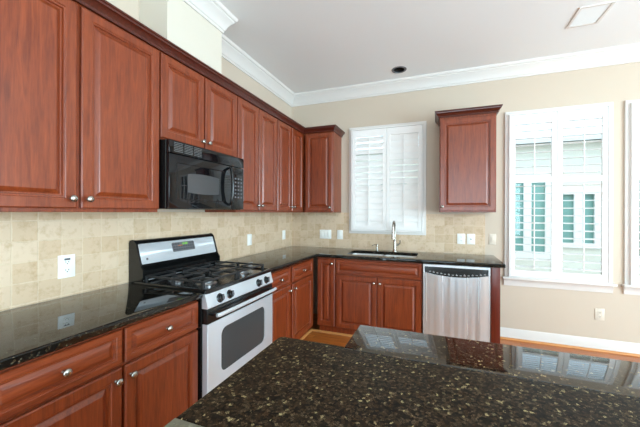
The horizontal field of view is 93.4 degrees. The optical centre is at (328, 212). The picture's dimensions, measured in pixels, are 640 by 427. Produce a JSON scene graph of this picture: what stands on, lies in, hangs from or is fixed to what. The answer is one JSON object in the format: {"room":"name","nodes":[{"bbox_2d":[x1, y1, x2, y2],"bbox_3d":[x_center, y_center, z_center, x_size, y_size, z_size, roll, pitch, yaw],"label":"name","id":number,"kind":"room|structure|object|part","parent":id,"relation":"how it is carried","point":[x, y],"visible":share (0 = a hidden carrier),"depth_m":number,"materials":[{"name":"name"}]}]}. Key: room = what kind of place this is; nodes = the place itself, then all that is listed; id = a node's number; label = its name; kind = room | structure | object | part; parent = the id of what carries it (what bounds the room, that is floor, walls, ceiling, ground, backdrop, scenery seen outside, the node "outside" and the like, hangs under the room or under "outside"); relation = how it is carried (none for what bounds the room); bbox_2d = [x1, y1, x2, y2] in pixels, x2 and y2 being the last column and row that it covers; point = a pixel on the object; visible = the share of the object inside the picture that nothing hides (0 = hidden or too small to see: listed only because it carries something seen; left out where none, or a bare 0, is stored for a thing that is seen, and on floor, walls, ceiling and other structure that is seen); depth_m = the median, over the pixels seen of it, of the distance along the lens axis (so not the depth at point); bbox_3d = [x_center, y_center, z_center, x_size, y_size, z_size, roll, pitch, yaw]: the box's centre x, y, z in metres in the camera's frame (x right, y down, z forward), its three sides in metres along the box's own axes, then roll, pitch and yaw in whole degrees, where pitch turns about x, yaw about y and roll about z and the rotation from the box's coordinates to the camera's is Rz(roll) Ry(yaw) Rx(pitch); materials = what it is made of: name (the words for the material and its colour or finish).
{"room":"kitchen","nodes":[
{"label":"kitchen","id":0,"kind":"room"},
{"bbox_2d":[0,0,291,311],"bbox_3d":[-1.931,-0.125,0.605,0.150,3.010,8.104,0,0,20],"label":"wall","id":1,"kind":"structure","parent":0,"point":[131,7],"depth_m":3.10,"materials":[{"name":"beige paint"}]},
{"bbox_2d":[0,0,158,211],"bbox_3d":[-1.325,-0.510,1.480,0.381,1.016,0.883,0,0,20],"label":"upper cabinet","id":2,"kind":"object","parent":1,"relation":"attached to","point":[79,92],"visible":0.99,"depth_m":1.40,"materials":[{"name":"brown wood"}]},
{"bbox_3d":[-1.262,-0.501,1.221,0.020,0.964,0.428,0,0,20],"label":"door","id":3,"kind":"part","parent":2,"relation":"part of","materials":[{"name":"brown wood"}]},
{"bbox_3d":[-1.174,-0.064,1.388,0.032,0.032,0.032,0,0,20],"label":"knob","id":4,"kind":"part","parent":2,"relation":"part of","materials":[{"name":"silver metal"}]},
{"bbox_3d":[-1.150,-0.064,1.454,0.032,0.032,0.032,0,0,20],"label":"knob","id":5,"kind":"part","parent":2,"relation":"part of","materials":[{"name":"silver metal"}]},
{"bbox_3d":[-1.108,-0.501,1.638,0.020,0.964,0.426,0,0,20],"label":"door","id":6,"kind":"part","parent":2,"relation":"part of","materials":[{"name":"brown wood"}]},
{"bbox_2d":[0,212,291,310],"bbox_3d":[-1.133,0.233,2.549,0.010,0.470,3.604,0,0,20],"label":"tile backsplash","id":7,"kind":"structure","parent":1,"relation":"attached to","point":[31,243],"depth_m":1.80,"materials":[{"name":"tile"}]},
{"bbox_2d":[58,254,74,278],"bbox_3d":[-1.446,0.299,1.668,0.010,0.126,0.082,0,0,20],"label":"wall outlet","id":8,"kind":"object","parent":7,"relation":"attached to","point":[66,263],"visible":1,"depth_m":1.66,"materials":[{"name":"white plastic"}]},
{"bbox_2d":[63,258,70,272],"bbox_3d":[-1.444,0.294,1.667,0.006,0.081,0.036,0,0,20],"label":"receptacle","id":9,"kind":"object","parent":8,"relation":"attached to","point":[66,261],"depth_m":1.66,"materials":[{"name":"grey plastic"}]},
{"bbox_2d":[247,234,251,245],"bbox_3d":[-0.854,0.299,3.280,0.010,0.122,0.078,0,0,20],"label":"light switch","id":10,"kind":"object","parent":7,"relation":"attached to","point":[249,236],"visible":1,"depth_m":3.27,"materials":[{"name":"white plastic"}]},
{"bbox_2d":[158,50,236,156],"bbox_3d":[-1.042,-0.736,2.248,0.381,0.562,0.752,0,0,20],"label":"upper cabinet","id":11,"kind":"object","parent":1,"relation":"attached to","point":[195,110],"visible":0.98,"depth_m":2.10,"materials":[{"name":"brown wood"}]},
{"bbox_3d":[-0.968,-0.722,2.018,0.020,0.521,0.362,0,0,20],"label":"door","id":12,"kind":"part","parent":11,"relation":"part of","materials":[{"name":"brown wood"}]},
{"bbox_2d":[159,139,243,209],"bbox_3d":[-1.001,-0.235,2.251,0.439,0.429,0.750,0,0,20],"label":"microwave","id":13,"kind":"object","parent":11,"relation":"attached to","point":[191,177],"visible":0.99,"depth_m":2.06,"materials":[{"name":"black plastic"}]},
{"bbox_3d":[-0.753,-0.194,2.475,0.028,0.340,0.157,0,0,20],"label":"control panel","id":14,"kind":"part","parent":13,"relation":"part of","materials":[{"name":"black plastic"}]},
{"bbox_3d":[-0.838,-0.721,2.373,0.020,0.521,0.367,0,0,20],"label":"door","id":15,"kind":"part","parent":11,"relation":"part of","materials":[{"name":"brown wood"}]},
{"bbox_2d":[205,95,276,211],"bbox_3d":[-0.797,-0.508,2.917,0.381,1.016,0.671,0,0,20],"label":"upper cabinet","id":16,"kind":"object","parent":1,"relation":"attached to","point":[256,128],"visible":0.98,"depth_m":2.82,"materials":[{"name":"brown wood"}]},
{"bbox_3d":[-0.717,-0.499,2.704,0.020,0.964,0.314,0,0,20],"label":"door","id":17,"kind":"part","parent":16,"relation":"part of","materials":[{"name":"brown wood"}]},
{"bbox_3d":[-0.601,-0.499,3.018,0.020,0.964,0.332,0,0,20],"label":"door","id":18,"kind":"part","parent":16,"relation":"part of","materials":[{"name":"brown wood"}]},
{"bbox_2d":[276,118,304,211],"bbox_3d":[-0.508,-0.507,3.702,0.381,1.016,1.000,0,0,20],"label":"upper cabinet","id":19,"kind":"object","parent":1,"relation":"attached to","point":[290,142],"visible":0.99,"depth_m":3.45,"materials":[{"name":"brown wood"}]},
{"bbox_3d":[-0.484,-0.499,3.336,0.020,0.964,0.314,0,0,20],"label":"door","id":20,"kind":"part","parent":19,"relation":"part of","materials":[{"name":"brown wood"}]},
{"bbox_3d":[-0.372,-0.498,3.643,0.020,0.964,0.297,0,0,20],"label":"door","id":21,"kind":"part","parent":19,"relation":"part of","materials":[{"name":"brown wood"}]},
{"bbox_2d":[139,0,221,73],"bbox_3d":[-1.093,-1.323,2.284,0.259,0.608,0.530,0,0,20],"label":"wall","id":22,"kind":"structure","parent":0,"point":[176,21],"depth_m":2.13,"materials":[{"name":"beige paint"}]},
{"bbox_2d":[183,0,639,106],"bbox_3d":[1.217,-1.546,-0.549,6.547,0.145,7.804,0,0,20],"label":"trim","id":23,"kind":"structure","parent":22,"relation":"attached to","point":[214,12],"depth_m":3.28,"materials":[{"name":"white"}]},
{"bbox_2d":[219,0,639,92],"bbox_3d":[1.217,-1.699,-0.549,6.847,0.160,8.104,0,0,20],"label":"ceiling","id":24,"kind":"structure","parent":0,"point":[307,45],"depth_m":2.73,"materials":[{"name":"white paint"}]},
{"bbox_2d":[392,66,406,72],"bbox_3d":[0.806,-1.683,3.424,0.168,0.135,0.168,0,0,20],"label":"recessed light","id":25,"kind":"object","parent":24,"relation":"in","point":[400,69],"visible":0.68,"depth_m":3.46,"materials":[{"name":"grey metal"}]},
{"bbox_2d":[565,0,616,28],"bbox_3d":[2.141,-1.611,2.470,0.230,0.008,0.290,0,0,20],"label":"ceiling vent","id":26,"kind":"object","parent":24,"relation":"in","point":[591,14],"visible":1,"depth_m":2.46,"materials":[{"name":"white"}]},
{"bbox_2d":[292,62,639,343],"bbox_3d":[2.654,-0.109,3.158,6.697,3.010,0.150,0,0,20],"label":"wall","id":27,"kind":"structure","parent":0,"point":[557,311],"depth_m":3.26,"materials":[{"name":"beige paint"}]},
{"bbox_2d":[304,131,341,212],"bbox_3d":[-0.071,-0.505,3.875,0.385,1.016,0.381,0,0,20],"label":"upper cabinet","id":28,"kind":"object","parent":27,"relation":"attached to","point":[322,149],"visible":0.98,"depth_m":3.73,"materials":[{"name":"brown wood"}]},
{"bbox_2d":[74,0,344,137],"bbox_3d":[-0.557,-1.023,2.494,0.445,0.064,3.314,0,0,20],"label":"crown molding","id":29,"kind":"structure","parent":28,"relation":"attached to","point":[103,8],"depth_m":1.98,"materials":[{"name":"brown wood"}]},
{"bbox_2d":[349,121,425,234],"bbox_3d":[0.732,-0.410,3.790,0.957,1.370,0.133,0,0,20],"label":"window","id":30,"kind":"structure","parent":27,"relation":"in","point":[404,204],"depth_m":3.74,"materials":[{"name":"white wood"}]},
{"bbox_3d":[0.512,-0.387,3.807,0.010,1.098,0.010,0,0,20],"label":"tilt rod","id":31,"kind":"part","parent":30,"relation":"part of","materials":[{"name":"white paint"}]},
{"bbox_3d":[0.521,-0.412,3.830,0.433,1.271,0.028,0,0,20],"label":"shutter panel","id":32,"kind":"part","parent":30,"relation":"part of","materials":[{"name":"white paint"}]},
{"bbox_3d":[0.917,-0.386,3.657,0.010,1.098,0.010,0,0,20],"label":"tilt rod","id":33,"kind":"part","parent":30,"relation":"part of","materials":[{"name":"white paint"}]},
{"bbox_3d":[0.926,-0.410,3.681,0.423,1.271,0.028,0,0,20],"label":"shutter panel","id":34,"kind":"part","parent":30,"relation":"part of","materials":[{"name":"white paint"}]},
{"bbox_2d":[292,212,484,254],"bbox_3d":[0.629,0.240,3.816,2.425,0.468,0.010,0,0,20],"label":"tile backsplash","id":35,"kind":"structure","parent":27,"relation":"attached to","point":[442,230],"depth_m":3.71,"materials":[{"name":"tile"}]},
{"bbox_2d":[320,230,330,238],"bbox_3d":[-0.036,0.295,4.050,0.165,0.120,0.010,0,0,20],"label":"light switch","id":36,"kind":"object","parent":35,"relation":"attached to","point":[324,234],"visible":1,"depth_m":4.04,"materials":[{"name":"white plastic"}]},
{"bbox_2d":[337,230,342,238],"bbox_3d":[0.156,0.295,3.979,0.078,0.122,0.010,0,0,20],"label":"light switch","id":37,"kind":"object","parent":35,"relation":"attached to","point":[339,232],"visible":1,"depth_m":3.98,"materials":[{"name":"white plastic"}]},
{"bbox_2d":[457,234,464,243],"bbox_3d":[1.534,0.306,3.473,0.085,0.120,0.009,0,0,20],"label":"wall outlet","id":38,"kind":"object","parent":35,"relation":"attached to","point":[460,237],"visible":1,"depth_m":3.47,"materials":[{"name":"white plastic"}]},
{"bbox_2d":[467,234,474,244],"bbox_3d":[1.629,0.307,3.436,0.085,0.120,0.013,0,0,20],"label":"cable jack plate","id":39,"kind":"object","parent":35,"relation":"attached to","point":[470,237],"visible":1,"depth_m":3.43,"materials":[{"name":"white plastic"}]},
{"bbox_2d":[435,104,502,211],"bbox_3d":[1.506,-0.540,3.294,0.641,1.080,0.385,0,0,20],"label":"upper cabinet","id":40,"kind":"object","parent":27,"relation":"attached to","point":[467,136],"visible":1,"depth_m":3.15,"materials":[{"name":"brown wood"}]},
{"bbox_3d":[1.508,-1.048,3.294,0.641,0.064,0.385,0,0,20],"label":"crown molding","id":41,"kind":"part","parent":40,"relation":"part of","materials":[{"name":"brown wood"}]},
{"bbox_2d":[489,234,495,244],"bbox_3d":[1.839,0.303,3.371,0.070,0.120,0.010,0,0,20],"label":"light switch","id":42,"kind":"object","parent":27,"relation":"attached to","point":[492,237],"visible":1,"depth_m":3.37,"materials":[{"name":"beige plastic"}]},
{"bbox_2d":[502,102,617,292],"bbox_3d":[2.392,-0.147,3.165,0.984,1.905,0.160,0,0,20],"label":"window","id":43,"kind":"structure","parent":27,"relation":"in","point":[555,278],"depth_m":3.13,"materials":[{"name":"white wood"}]},
{"bbox_3d":[2.186,-0.176,3.218,0.420,1.742,0.028,0,0,20],"label":"shutter panel","id":44,"kind":"part","parent":43,"relation":"part of","materials":[{"name":"white paint"}]},
{"bbox_3d":[2.167,0.153,3.167,0.010,0.885,0.010,0,0,20],"label":"tilt rod","id":45,"kind":"part","parent":43,"relation":"part of","materials":[{"name":"white paint"}]},
{"bbox_3d":[2.170,-0.677,3.168,0.010,0.559,0.010,0,0,20],"label":"tilt rod","id":46,"kind":"part","parent":43,"relation":"part of","materials":[{"name":"white paint"}]},
{"bbox_3d":[2.381,0.717,3.144,0.984,0.024,0.062,0,0,20],"label":"sill","id":47,"kind":"part","parent":43,"relation":"part of","materials":[{"name":"white"}]},
{"bbox_3d":[2.584,-0.175,3.071,0.420,1.742,0.028,0,0,20],"label":"shutter panel","id":48,"kind":"part","parent":43,"relation":"part of","materials":[{"name":"white paint"}]},
{"bbox_3d":[2.568,-0.675,3.021,0.010,0.559,0.010,0,0,20],"label":"tilt rod","id":49,"kind":"part","parent":43,"relation":"part of","materials":[{"name":"white paint"}]},
{"bbox_3d":[2.565,0.154,3.021,0.010,0.885,0.010,0,0,20],"label":"tilt rod","id":50,"kind":"part","parent":43,"relation":"part of","materials":[{"name":"white paint"}]},
{"bbox_2d":[500,327,639,353],"bbox_3d":[3.727,1.341,2.674,4.040,0.118,0.014,0,0,20],"label":"baseboard","id":51,"kind":"structure","parent":27,"relation":"attached to","point":[603,344],"depth_m":3.11,"materials":[{"name":"white wood"}]},
{"bbox_2d":[500,336,639,356],"bbox_3d":[3.721,1.391,2.659,4.040,0.019,0.018,0,0,20],"label":"trim","id":52,"kind":"structure","parent":27,"relation":"attached to","point":[506,338],"depth_m":3.10,"materials":[{"name":"brown wood"}]},
{"bbox_2d":[595,308,604,320],"bbox_3d":[2.740,1.032,3.040,0.078,0.118,0.009,0,0,20],"label":"wall outlet","id":53,"kind":"object","parent":27,"relation":"attached to","point":[599,313],"visible":1,"depth_m":3.04,"materials":[{"name":"beige plastic"}]},
{"bbox_2d":[621,99,639,294],"bbox_3d":[3.364,-0.144,2.808,0.984,1.905,0.160,0,0,20],"label":"window","id":54,"kind":"structure","parent":27,"relation":"in","point":[631,286],"depth_m":2.92,"materials":[{"name":"white wood"}]},
{"bbox_3d":[3.353,0.721,2.787,0.984,0.024,0.062,0,0,20],"label":"sill","id":55,"kind":"part","parent":54,"relation":"part of","materials":[{"name":"white"}]},
{"bbox_3d":[3.359,-0.175,2.794,0.868,1.767,0.050,0,0,20],"label":"shutter frame","id":56,"kind":"part","parent":54,"relation":"part of","materials":[{"name":"white paint"}]},
{"bbox_3d":[3.159,-0.173,2.860,0.420,1.742,0.028,0,0,20],"label":"shutter panel","id":57,"kind":"part","parent":54,"relation":"part of","materials":[{"name":"white paint"}]},
{"bbox_2d":[303,314,639,362],"bbox_3d":[1.206,1.441,-0.549,6.847,0.100,8.104,0,0,20],"label":"floor","id":58,"kind":"structure","parent":0,"point":[326,338],"depth_m":3.18,"materials":[{"name":"brown wood"}]},
{"bbox_2d":[0,300,197,426],"bbox_3d":[-1.190,0.944,1.444,0.647,0.878,0.912,0,0,20],"label":"base cabinet","id":59,"kind":"object","parent":58,"relation":"on","point":[142,373],"visible":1,"depth_m":1.31,"materials":[{"name":"brown wood"}]},
{"bbox_3d":[-1.002,0.599,1.135,0.020,0.154,0.449,0,0,20],"label":"drawer","id":60,"kind":"part","parent":59,"relation":"part of","materials":[{"name":"brown wood"}]},
{"bbox_3d":[-1.003,0.981,1.135,0.020,0.581,0.449,0,0,20],"label":"door","id":61,"kind":"part","parent":59,"relation":"part of","materials":[{"name":"brown wood"}]},
{"bbox_3d":[-0.978,0.599,1.126,0.032,0.032,0.032,0,0,20],"label":"knob","id":62,"kind":"part","parent":59,"relation":"part of","materials":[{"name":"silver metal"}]},
{"bbox_2d":[0,284,201,370],"bbox_3d":[-1.205,0.485,1.413,0.638,0.035,0.983,0,0,20],"label":"countertop","id":63,"kind":"structure","parent":59,"relation":"on","point":[29,332],"depth_m":1.35,"materials":[{"name":"black stone"}]},
{"bbox_3d":[-0.910,0.739,1.310,0.032,0.032,0.032,0,0,20],"label":"knob","id":64,"kind":"part","parent":59,"relation":"part of","materials":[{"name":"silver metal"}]},
{"bbox_3d":[-0.887,0.739,1.373,0.032,0.032,0.032,0,0,20],"label":"knob","id":65,"kind":"part","parent":59,"relation":"part of","materials":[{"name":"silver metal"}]},
{"bbox_3d":[-0.846,0.982,1.564,0.020,0.581,0.437,0,0,20],"label":"door","id":66,"kind":"part","parent":59,"relation":"part of","materials":[{"name":"brown wood"}]},
{"bbox_3d":[-0.844,0.599,1.564,0.020,0.154,0.437,0,0,20],"label":"drawer","id":67,"kind":"part","parent":59,"relation":"part of","materials":[{"name":"brown wood"}]},
{"bbox_3d":[-0.820,0.599,1.555,0.032,0.032,0.032,0,0,20],"label":"knob","id":68,"kind":"part","parent":59,"relation":"part of","materials":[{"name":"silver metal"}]},
{"bbox_2d":[129,233,276,399],"bbox_3d":[-0.859,0.784,2.215,0.736,1.199,0.752,0,0,20],"label":"gas range","id":69,"kind":"object","parent":58,"relation":"on","point":[235,304],"visible":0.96,"depth_m":2.06,"materials":[{"name":"silver metal"}]},
{"bbox_2d":[196,298,203,399],"bbox_3d":[-0.912,0.921,2.232,0.626,0.885,0.746,0,0,20],"label":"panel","id":70,"kind":"object","parent":69,"relation":"in","point":[200,328],"depth_m":1.78,"materials":[{"name":"black metal"}]},
{"bbox_2d":[134,264,271,293],"bbox_3d":[-0.867,0.469,2.215,0.599,0.025,0.746,0,0,20],"label":"cooktop","id":71,"kind":"object","parent":69,"relation":"in","point":[225,283],"depth_m":2.03,"materials":[{"name":"black metal"}]},
{"bbox_3d":[-0.807,0.457,1.998,0.136,0.022,0.136,0,0,20],"label":"burner","id":72,"kind":"part","parent":69,"relation":"part of","materials":[{"name":"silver metal"}]},
{"bbox_3d":[-0.664,0.532,1.869,0.036,0.057,0.058,0,0,20],"label":"control knob","id":73,"kind":"part","parent":69,"relation":"part of","materials":[{"name":"black plastic"}]},
{"bbox_3d":[-0.632,0.532,1.957,0.036,0.057,0.058,0,0,20],"label":"control knob","id":74,"kind":"part","parent":69,"relation":"part of","materials":[{"name":"black plastic"}]},
{"bbox_2d":[202,294,271,396],"bbox_3d":[-0.599,0.931,2.116,0.042,0.537,0.734,0,0,20],"label":"oven","id":75,"kind":"object","parent":69,"relation":"in","point":[230,340],"depth_m":1.99,"materials":[{"name":"silver metal"}]},
{"bbox_3d":[-0.597,0.524,2.116,0.043,0.091,0.738,0,0,20],"label":"control panel","id":76,"kind":"part","parent":69,"relation":"part of","materials":[{"name":"silver metal"}]},
{"bbox_2d":[211,287,276,317],"bbox_3d":[-0.552,0.607,2.090,0.076,0.023,0.680,0,0,20],"label":"handle","id":77,"kind":"object","parent":69,"relation":"in","point":[229,306],"depth_m":2.02,"materials":[{"name":"silver metal"}]},
{"bbox_3d":[-0.517,0.533,2.270,0.036,0.057,0.058,0,0,20],"label":"control knob","id":78,"kind":"part","parent":69,"relation":"part of","materials":[{"name":"black plastic"}]},
{"bbox_2d":[271,258,312,342],"bbox_3d":[-0.597,0.946,3.057,0.647,0.878,1.000,0,0,20],"label":"base cabinet","id":79,"kind":"object","parent":58,"relation":"on","point":[292,300],"visible":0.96,"depth_m":2.92,"materials":[{"name":"brown wood"}]},
{"bbox_3d":[-0.433,0.601,2.682,0.020,0.154,0.396,0,0,20],"label":"drawer","id":80,"kind":"part","parent":79,"relation":"part of","materials":[{"name":"brown wood"}]},
{"bbox_3d":[-0.435,0.983,2.682,0.020,0.581,0.396,0,0,20],"label":"door","id":81,"kind":"part","parent":79,"relation":"part of","materials":[{"name":"brown wood"}]},
{"bbox_3d":[-0.266,0.601,3.138,0.020,0.154,0.482,0,0,20],"label":"drawer","id":82,"kind":"part","parent":79,"relation":"part of","materials":[{"name":"brown wood"}]},
{"bbox_3d":[-0.268,0.984,3.138,0.020,0.581,0.482,0,0,20],"label":"door","id":83,"kind":"part","parent":79,"relation":"part of","materials":[{"name":"brown wood"}]},
{"bbox_2d":[223,246,505,272],"bbox_3d":[0.388,0.491,3.027,2.516,0.035,1.635,0,0,20],"label":"countertop","id":84,"kind":"structure","parent":79,"relation":"on","point":[278,259],"depth_m":3.19,"materials":[{"name":"black stone"}]},
{"bbox_2d":[353,253,416,257],"bbox_3d":[0.623,0.605,3.451,0.795,0.189,0.412,0,0,20],"label":"sink","id":85,"kind":"object","parent":84,"relation":"in","point":[354,253],"visible":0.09,"depth_m":3.61,"materials":[{"name":"silver metal"}]},
{"bbox_3d":[0.434,0.604,3.521,0.393,0.189,0.412,0,0,20],"label":"bowl","id":86,"kind":"part","parent":85,"relation":"part of","materials":[{"name":"silver metal"}]},
{"bbox_3d":[0.809,0.605,3.383,0.398,0.189,0.412,0,0,20],"label":"bowl","id":87,"kind":"part","parent":85,"relation":"part of","materials":[{"name":"silver metal"}]},
{"bbox_2d":[391,221,399,251],"bbox_3d":[0.802,0.287,3.573,0.100,0.376,0.207,0,0,20],"label":"faucet","id":88,"kind":"object","parent":84,"relation":"on","point":[393,235],"visible":1,"depth_m":3.63,"materials":[{"name":"grey metal"}]},
{"bbox_3d":[0.781,0.219,3.579,0.023,0.242,0.175,0,0,20],"label":"spout","id":89,"kind":"part","parent":88,"relation":"part of","materials":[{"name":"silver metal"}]},
{"bbox_2d":[392,240,396,251],"bbox_3d":[0.807,0.405,3.650,0.058,0.140,0.058,0,0,20],"label":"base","id":90,"kind":"object","parent":88,"relation":"on","point":[394,241],"depth_m":3.63,"materials":[{"name":"grey metal"}]},
{"bbox_2d":[300,329,352,339],"bbox_3d":[0.197,1.378,2.817,1.245,0.019,1.087,0,0,20],"label":"trim","id":91,"kind":"structure","parent":58,"relation":"on","point":[310,330],"depth_m":3.43,"materials":[{"name":"brown wood"}]},
{"bbox_2d":[317,257,336,331],"bbox_3d":[0.077,0.948,3.668,0.218,0.878,0.662,0,0,20],"label":"base cabinet","id":92,"kind":"object","parent":58,"relation":"on","point":[326,292],"visible":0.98,"depth_m":3.39,"materials":[{"name":"brown wood"}]},
{"bbox_2d":[336,254,422,334],"bbox_3d":[0.614,0.950,3.471,0.925,0.878,0.662,0,0,20],"label":"base cabinet","id":93,"kind":"object","parent":58,"relation":"on","point":[382,294],"visible":0.91,"depth_m":3.18,"materials":[{"name":"brown wood"}]},
{"bbox_3d":[0.302,0.986,3.278,0.452,0.581,0.020,0,0,20],"label":"door","id":94,"kind":"part","parent":93,"relation":"part of","materials":[{"name":"brown wood"}]},
{"bbox_3d":[0.516,0.604,3.200,0.905,0.154,0.020,0,0,20],"label":"drawer","id":95,"kind":"part","parent":93,"relation":"part of","materials":[{"name":"brown wood"}]},
{"bbox_3d":[0.730,0.987,3.120,0.445,0.581,0.020,0,0,20],"label":"door","id":96,"kind":"part","parent":93,"relation":"part of","materials":[{"name":"brown wood"}]},
{"bbox_2d":[423,263,489,341],"bbox_3d":[1.331,0.955,3.185,0.600,0.873,0.600,0,0,20],"label":"dishwasher","id":97,"kind":"object","parent":58,"relation":"on","point":[456,298],"visible":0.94,"depth_m":2.90,"materials":[{"name":"silver metal"}]},
{"bbox_2d":[490,267,499,343],"bbox_3d":[1.667,0.954,3.096,0.076,0.878,0.620,0,0,20],"label":"end panel","id":98,"kind":"object","parent":58,"relation":"on","point":[494,272],"visible":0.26,"depth_m":2.81,"materials":[{"name":"brown wood"}]},
{"bbox_3d":[0.726,0.951,0.419,2.160,0.878,1.170,0,0,20],"label":"kitchen island","id":99,"kind":"object","parent":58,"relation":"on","visible":0},
{"bbox_2d":[164,418,202,426],"bbox_3d":[0.632,0.492,0.081,2.267,0.035,0.469,0,0,20],"label":"island countertop","id":100,"kind":"structure","parent":99,"relation":"on","point":[175,422],"depth_m":0.67,"materials":[{"name":"stone"}]},
{"bbox_2d":[177,337,639,426],"bbox_3d":[0.797,0.492,0.531,2.267,0.035,0.488,0,0,20],"label":"island countertop","id":101,"kind":"structure","parent":99,"relation":"on","point":[291,382],"depth_m":0.77,"materials":[{"name":"stone"}]},
{"bbox_2d":[344,325,639,397],"bbox_3d":[1.037,0.493,0.811,2.010,0.035,0.236,0,0,20],"label":"counter strip","id":102,"kind":"object","parent":101,"relation":"on","point":[606,375],"visible":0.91,"depth_m":0.97,"materials":[{"name":"stone"}]},
{"label":"outside","id":103,"kind":"structure","parent":0,"visible":0},
{"bbox_3d":[7.036,1.837,13.368,32.000,0.150,22.046,0,0,20],"label":"floor","id":104,"kind":"structure","parent":103,"visible":0},
{"bbox_2d":[356,134,639,276],"bbox_3d":[5.703,-0.268,9.720,22.600,4.050,7.820,0,0,20],"label":"neighbor house","id":105,"kind":"structure","parent":104,"relation":"on","point":[590,145],"depth_m":6.22,"materials":[{"name":"beige"}]}
]}

